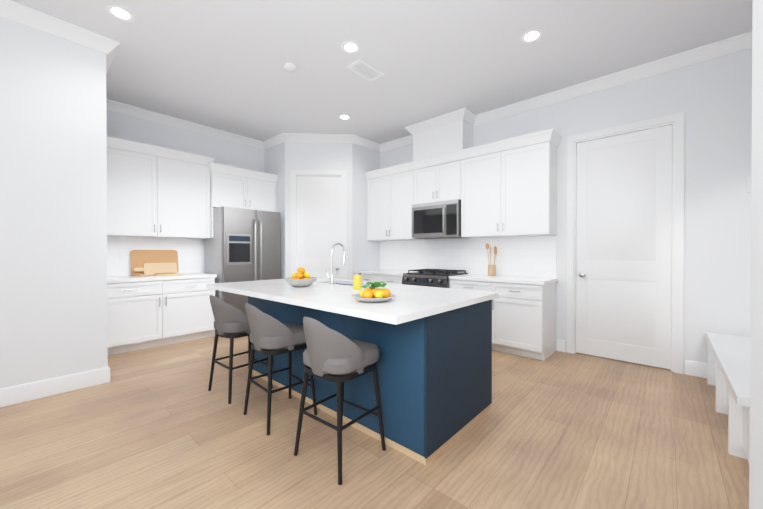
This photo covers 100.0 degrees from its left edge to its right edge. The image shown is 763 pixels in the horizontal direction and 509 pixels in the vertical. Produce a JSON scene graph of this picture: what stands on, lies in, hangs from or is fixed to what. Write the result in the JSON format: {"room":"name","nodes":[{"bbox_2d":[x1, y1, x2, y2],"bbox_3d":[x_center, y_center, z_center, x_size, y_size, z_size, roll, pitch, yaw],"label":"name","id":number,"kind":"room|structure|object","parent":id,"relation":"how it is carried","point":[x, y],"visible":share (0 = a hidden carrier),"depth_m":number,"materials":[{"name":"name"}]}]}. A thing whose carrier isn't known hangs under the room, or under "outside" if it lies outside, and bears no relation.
{"room":"kitchen","nodes":[
{"label":"kitchen","id":0,"kind":"room"},
{"bbox_2d":[0,17,107,388],"bbox_3d":[-4.002,-0.400,2.695,1.560,3.250,2.380,0,0,42],"label":"wall","id":1,"kind":"structure","parent":0,"point":[53,230],"depth_m":2.78,"materials":[{"name":"white paint"}]},
{"bbox_2d":[0,366,109,406],"bbox_3d":[-3.409,1.155,2.185,0.016,0.145,2.396,0,0,42],"label":"baseboard","id":2,"kind":"structure","parent":1,"relation":"attached to","point":[16,394],"depth_m":2.78,"materials":[{"name":"white"}]},
{"bbox_2d":[106,110,264,272],"bbox_3d":[-3.257,-0.413,4.786,0.120,3.250,6.490,0,0,42],"label":"wall","id":3,"kind":"structure","parent":0,"point":[136,129],"depth_m":4.95,"materials":[{"name":"white paint"}]},
{"bbox_2d":[106,135,161,237],"bbox_3d":[-3.407,-0.858,4.260,0.350,1.225,0.739,0,0,42],"label":"upper cabinet","id":4,"kind":"object","parent":3,"relation":"attached to","point":[155,196],"depth_m":4.19,"materials":[{"name":"white wood"}]},
{"bbox_2d":[162,147,209,238],"bbox_3d":[-2.990,-0.861,4.726,0.350,1.225,0.739,0,0,42],"label":"upper cabinet","id":5,"kind":"object","parent":3,"relation":"attached to","point":[185,185],"depth_m":4.64,"materials":[{"name":"white wood"}]},
{"bbox_2d":[210,163,277,211],"bbox_3d":[-2.358,-1.057,5.379,0.420,0.660,1.069,0,0,42],"label":"upper cabinet","id":6,"kind":"object","parent":3,"relation":"attached to","point":[226,190],"depth_m":5.18,"materials":[{"name":"white wood"}]},
{"bbox_2d":[265,142,379,279],"bbox_3d":[-1.093,-0.421,5.997,1.490,3.250,1.520,0,0,42],"label":"wall","id":7,"kind":"structure","parent":0,"point":[284,159],"depth_m":5.54,"materials":[{"name":"white paint"}]},
{"bbox_2d":[291,170,346,279],"bbox_3d":[-1.079,-0.120,5.535,0.950,2.655,0.144,0,0,-3],"label":"door","id":8,"kind":"structure","parent":7,"relation":"attached to","point":[318,214],"depth_m":5.53,"materials":[{"name":"white wood"}]},
{"bbox_2d":[0,0,751,151],"bbox_3d":[-0.893,-1.967,2.567,6.350,0.115,6.350,0,0,42],"label":"crown molding","id":9,"kind":"structure","parent":7,"relation":"attached to","point":[32,18],"depth_m":3.83,"materials":[{"name":"white wood"}]},
{"bbox_2d":[0,336,748,508],"bbox_3d":[-0.601,1.256,2.419,7.290,0.060,6.490,0,0,42],"label":"floor","id":10,"kind":"structure","parent":0,"point":[160,427],"depth_m":2.04,"materials":[{"name":"brown wood"}]},
{"bbox_2d":[107,280,170,354],"bbox_3d":[-3.310,0.776,4.177,0.620,0.880,0.729,0,0,42],"label":"base cabinet","id":11,"kind":"object","parent":10,"relation":"on","point":[149,311],"depth_m":4.02,"materials":[{"name":"white wood"}]},
{"bbox_2d":[107,272,214,283],"bbox_3d":[-3.099,0.314,4.398,0.635,0.039,1.344,0,0,42],"label":"countertop","id":12,"kind":"structure","parent":11,"relation":"on","point":[185,275],"depth_m":4.29,"materials":[{"name":"white stone"}]},
{"bbox_2d":[130,250,181,276],"bbox_3d":[-3.145,0.112,4.508,0.371,0.359,0.570,0,0,42],"label":"cutting boards","id":13,"kind":"object","parent":12,"relation":"on","point":[154,262],"visible":1,"depth_m":4.55,"materials":[{"name":"brown wood"}]},
{"bbox_2d":[171,276,216,343],"bbox_3d":[-2.900,0.773,4.635,0.620,0.880,0.730,0,0,42],"label":"base cabinet","id":14,"kind":"object","parent":10,"relation":"on","point":[192,317],"depth_m":4.47,"materials":[{"name":"white wood"}]},
{"bbox_2d":[208,295,272,403],"bbox_3d":[-1.288,0.783,2.885,0.427,0.884,0.484,0,0,42],"label":"stool","id":15,"kind":"object","parent":10,"relation":"on","point":[231,322],"visible":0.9,"depth_m":2.71,"materials":[{"name":"grey fabric"}]},
{"bbox_2d":[204,206,280,337],"bbox_3d":[-2.224,0.252,5.201,0.807,1.915,0.930,0,0,42],"label":"fridge","id":16,"kind":"object","parent":10,"relation":"on","point":[242,245],"visible":0.6,"depth_m":4.88,"materials":[{"name":"grey metal"}]},
{"bbox_2d":[243,303,316,434],"bbox_3d":[-0.788,0.786,2.438,0.433,0.884,0.485,0,0,42],"label":"stool","id":17,"kind":"object","parent":10,"relation":"on","point":[270,336],"visible":0.96,"depth_m":2.27,"materials":[{"name":"grey fabric"}]},
{"bbox_2d":[294,317,385,484],"bbox_3d":[-0.267,0.789,1.972,0.433,0.884,0.485,0,0,42],"label":"stool","id":18,"kind":"object","parent":10,"relation":"on","point":[332,355],"visible":1,"depth_m":1.81,"materials":[{"name":"grey fabric"}]},
{"bbox_2d":[248,281,491,464],"bbox_3d":[-0.254,0.784,2.931,2.204,0.879,0.924,0,0,42],"label":"kitchen island","id":19,"kind":"object","parent":10,"relation":"on","point":[434,361],"depth_m":2.11,"materials":[{"name":"blue wood"}]},
{"bbox_2d":[206,279,473,324],"bbox_3d":[-0.567,0.324,2.758,2.500,0.040,0.870,0,0,42],"label":"island countertop","id":20,"kind":"structure","parent":19,"relation":"on","point":[404,307],"depth_m":2.19,"materials":[{"name":"white stone"}]},
{"bbox_2d":[284,267,316,286],"bbox_3d":[-0.763,0.209,3.034,0.304,0.184,0.304,0,0,42],"label":"fruit bowl","id":21,"kind":"object","parent":20,"relation":"on","point":[300,277],"visible":1,"depth_m":2.96,"materials":[{"name":"grey ceramic"}]},
{"bbox_2d":[353,272,361,288],"bbox_3d":[-0.212,0.231,2.809,0.076,0.144,0.076,0,0,42],"label":"jar","id":22,"kind":"object","parent":20,"relation":"on","point":[357,280],"visible":0.98,"depth_m":2.78,"materials":[{"name":"yellow glass"}]},
{"bbox_2d":[351,281,395,301],"bbox_3d":[-0.054,0.241,2.131,0.300,0.131,0.300,0,0,42],"label":"fruit bowl","id":23,"kind":"object","parent":20,"relation":"on","point":[372,293],"visible":1,"depth_m":2.09,"materials":[{"name":"orange food"}]},
{"bbox_2d":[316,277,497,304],"bbox_3d":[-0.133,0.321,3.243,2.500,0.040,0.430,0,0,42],"label":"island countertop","id":24,"kind":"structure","parent":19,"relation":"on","point":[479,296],"depth_m":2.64,"materials":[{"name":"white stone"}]},
{"bbox_2d":[325,243,345,284],"bbox_3d":[-0.461,0.090,3.264,0.097,0.421,0.217,0,0,42],"label":"faucet","id":25,"kind":"object","parent":24,"relation":"on","point":[331,278],"visible":1,"depth_m":3.19,"materials":[{"name":"silver metal"}]},
{"bbox_2d":[361,275,402,283],"bbox_3d":[0.164,0.768,5.480,1.070,0.880,0.620,0,0,42],"label":"base cabinet","id":26,"kind":"object","parent":10,"relation":"on","point":[394,279],"depth_m":5.18,"materials":[{"name":"white"}]},
{"bbox_2d":[356,271,418,274],"bbox_3d":[0.159,0.307,5.472,1.070,0.039,0.635,0,0,42],"label":"countertop","id":27,"kind":"structure","parent":26,"relation":"on","point":[362,272],"depth_m":5.33,"materials":[{"name":"white stone"}]},
{"bbox_2d":[402,269,467,287],"bbox_3d":[0.796,0.724,4.809,0.760,0.975,0.748,0,0,42],"label":"range","id":28,"kind":"object","parent":10,"relation":"on","point":[439,278],"visible":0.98,"depth_m":4.61,"materials":[{"name":"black metal"}]},
{"bbox_2d":[449,279,555,360],"bbox_3d":[1.573,0.775,4.219,1.176,0.880,0.620,0,0,42],"label":"base cabinet","id":29,"kind":"object","parent":10,"relation":"on","point":[523,314],"depth_m":3.81,"materials":[{"name":"white wood"}]},
{"bbox_2d":[449,275,557,286],"bbox_3d":[1.575,0.315,4.204,1.196,0.039,0.635,0,0,42],"label":"countertop","id":30,"kind":"structure","parent":29,"relation":"on","point":[540,279],"depth_m":4.02,"materials":[{"name":"white stone"}]},
{"bbox_2d":[486,243,496,275],"bbox_3d":[1.526,0.067,4.435,0.162,0.450,0.128,0,0,42],"label":"utensil crock","id":31,"kind":"object","parent":30,"relation":"on","point":[491,270],"visible":0.98,"depth_m":4.40,"materials":[{"name":"beige wood"}]},
{"bbox_2d":[706,332,749,462],"bbox_3d":[2.718,0.992,2.245,0.505,0.470,1.860,0,0,42],"label":"bench","id":32,"kind":"object","parent":10,"relation":"on","point":[728,366],"visible":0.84,"depth_m":2.17,"materials":[{"name":"white wood"}]},
{"bbox_2d":[11,0,752,143],"bbox_3d":[-0.601,-2.054,2.399,7.290,0.060,6.490,0,0,42],"label":"ceiling","id":33,"kind":"structure","parent":0,"point":[217,64],"depth_m":3.20,"materials":[{"name":"white paint"}]},
{"bbox_2d":[106,5,134,21],"bbox_3d":[-2.189,-2.022,2.686,0.189,0.005,0.189,0,0,36],"label":"recessed light","id":34,"kind":"object","parent":33,"relation":"in","point":[118,12],"depth_m":2.68,"materials":[{"name":"white plastic"}]},
{"bbox_2d":[284,63,295,71],"bbox_3d":[-0.985,-2.012,3.447,0.130,0.034,0.130,0,0,42],"label":"smoke detector","id":35,"kind":"object","parent":33,"relation":"attached to","point":[290,67],"visible":0.98,"depth_m":3.42,"materials":[{"name":"white plastic"}]},
{"bbox_2d":[338,114,350,119],"bbox_3d":[-0.547,-2.034,4.746,0.189,0.005,0.189,0,0,36],"label":"recessed light","id":36,"kind":"object","parent":33,"relation":"in","point":[343,117],"depth_m":4.75,"materials":[{"name":"white plastic"}]},
{"bbox_2d":[341,41,359,53],"bbox_3d":[-0.301,-2.025,3.131,0.189,0.005,0.189,0,0,36],"label":"recessed light","id":37,"kind":"object","parent":33,"relation":"in","point":[350,47],"depth_m":3.13,"materials":[{"name":"white plastic"}]},
{"bbox_2d":[347,58,384,80],"bbox_3d":[-0.167,-2.023,3.521,0.220,0.013,0.380,0,0,42],"label":"ceiling vent","id":38,"kind":"object","parent":33,"relation":"in","point":[364,69],"visible":0.96,"depth_m":3.51,"materials":[{"name":"white metal"}]},
{"bbox_2d":[521,29,542,42],"bbox_3d":[1.393,-2.024,2.970,0.189,0.005,0.189,0,0,33],"label":"recessed light","id":39,"kind":"object","parent":33,"relation":"in","point":[530,36],"depth_m":2.97,"materials":[{"name":"white plastic"}]},
{"bbox_2d":[413,119,472,160],"bbox_3d":[0.939,-1.759,4.968,0.880,0.560,0.330,0,0,42],"label":"range hood","id":40,"kind":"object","parent":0,"point":[450,137],"depth_m":4.77,"materials":[{"name":"white wood"}]},
{"bbox_2d":[380,48,751,373],"bbox_3d":[1.413,-0.414,4.854,6.750,3.250,0.120,0,0,42],"label":"wall","id":41,"kind":"structure","parent":0,"point":[711,99],"depth_m":3.20,"materials":[{"name":"white paint"}]},
{"bbox_2d":[365,161,425,239],"bbox_3d":[0.242,-0.866,5.581,1.040,1.225,0.350,0,0,42],"label":"upper cabinet","id":42,"kind":"object","parent":41,"relation":"attached to","point":[389,198],"depth_m":5.42,"materials":[{"name":"white wood"}]},
{"bbox_2d":[413,150,460,203],"bbox_3d":[0.938,-1.132,4.956,0.824,0.685,0.350,0,0,42],"label":"upper cabinet","id":43,"kind":"object","parent":41,"relation":"attached to","point":[442,182],"depth_m":4.80,"materials":[{"name":"white wood"}]},
{"bbox_2d":[412,199,460,238],"bbox_3d":[0.898,-0.524,4.915,0.800,0.520,0.466,0,0,42],"label":"microwave","id":44,"kind":"object","parent":43,"relation":"attached to","point":[440,219],"visible":0.96,"depth_m":4.73,"materials":[{"name":"silver metal"}]},
{"bbox_2d":[461,128,556,237],"bbox_3d":[1.674,-0.858,4.300,1.146,1.225,0.350,0,0,42],"label":"upper cabinet","id":45,"kind":"object","parent":41,"relation":"attached to","point":[509,193],"depth_m":4.09,"materials":[{"name":"white wood"}]},
{"bbox_2d":[567,112,683,373],"bbox_3d":[2.718,-0.116,3.645,1.050,2.670,0.144,0,0,42],"label":"door","id":46,"kind":"structure","parent":41,"relation":"attached to","point":[625,225],"depth_m":3.60,"materials":[{"name":"white wood"}]},
{"bbox_2d":[685,360,706,377],"bbox_3d":[3.330,1.150,3.057,0.625,0.145,0.016,0,0,42],"label":"baseboard","id":47,"kind":"structure","parent":41,"relation":"attached to","point":[693,368],"depth_m":3.20,"materials":[{"name":"white"}]},
{"bbox_2d":[749,0,762,508],"bbox_3d":[2.163,-0.394,1.613,0.750,3.250,3.990,0,0,42],"label":"wall","id":48,"kind":"structure","parent":0,"point":[756,417],"depth_m":0.77,"materials":[{"name":"white paint"}]}
]}

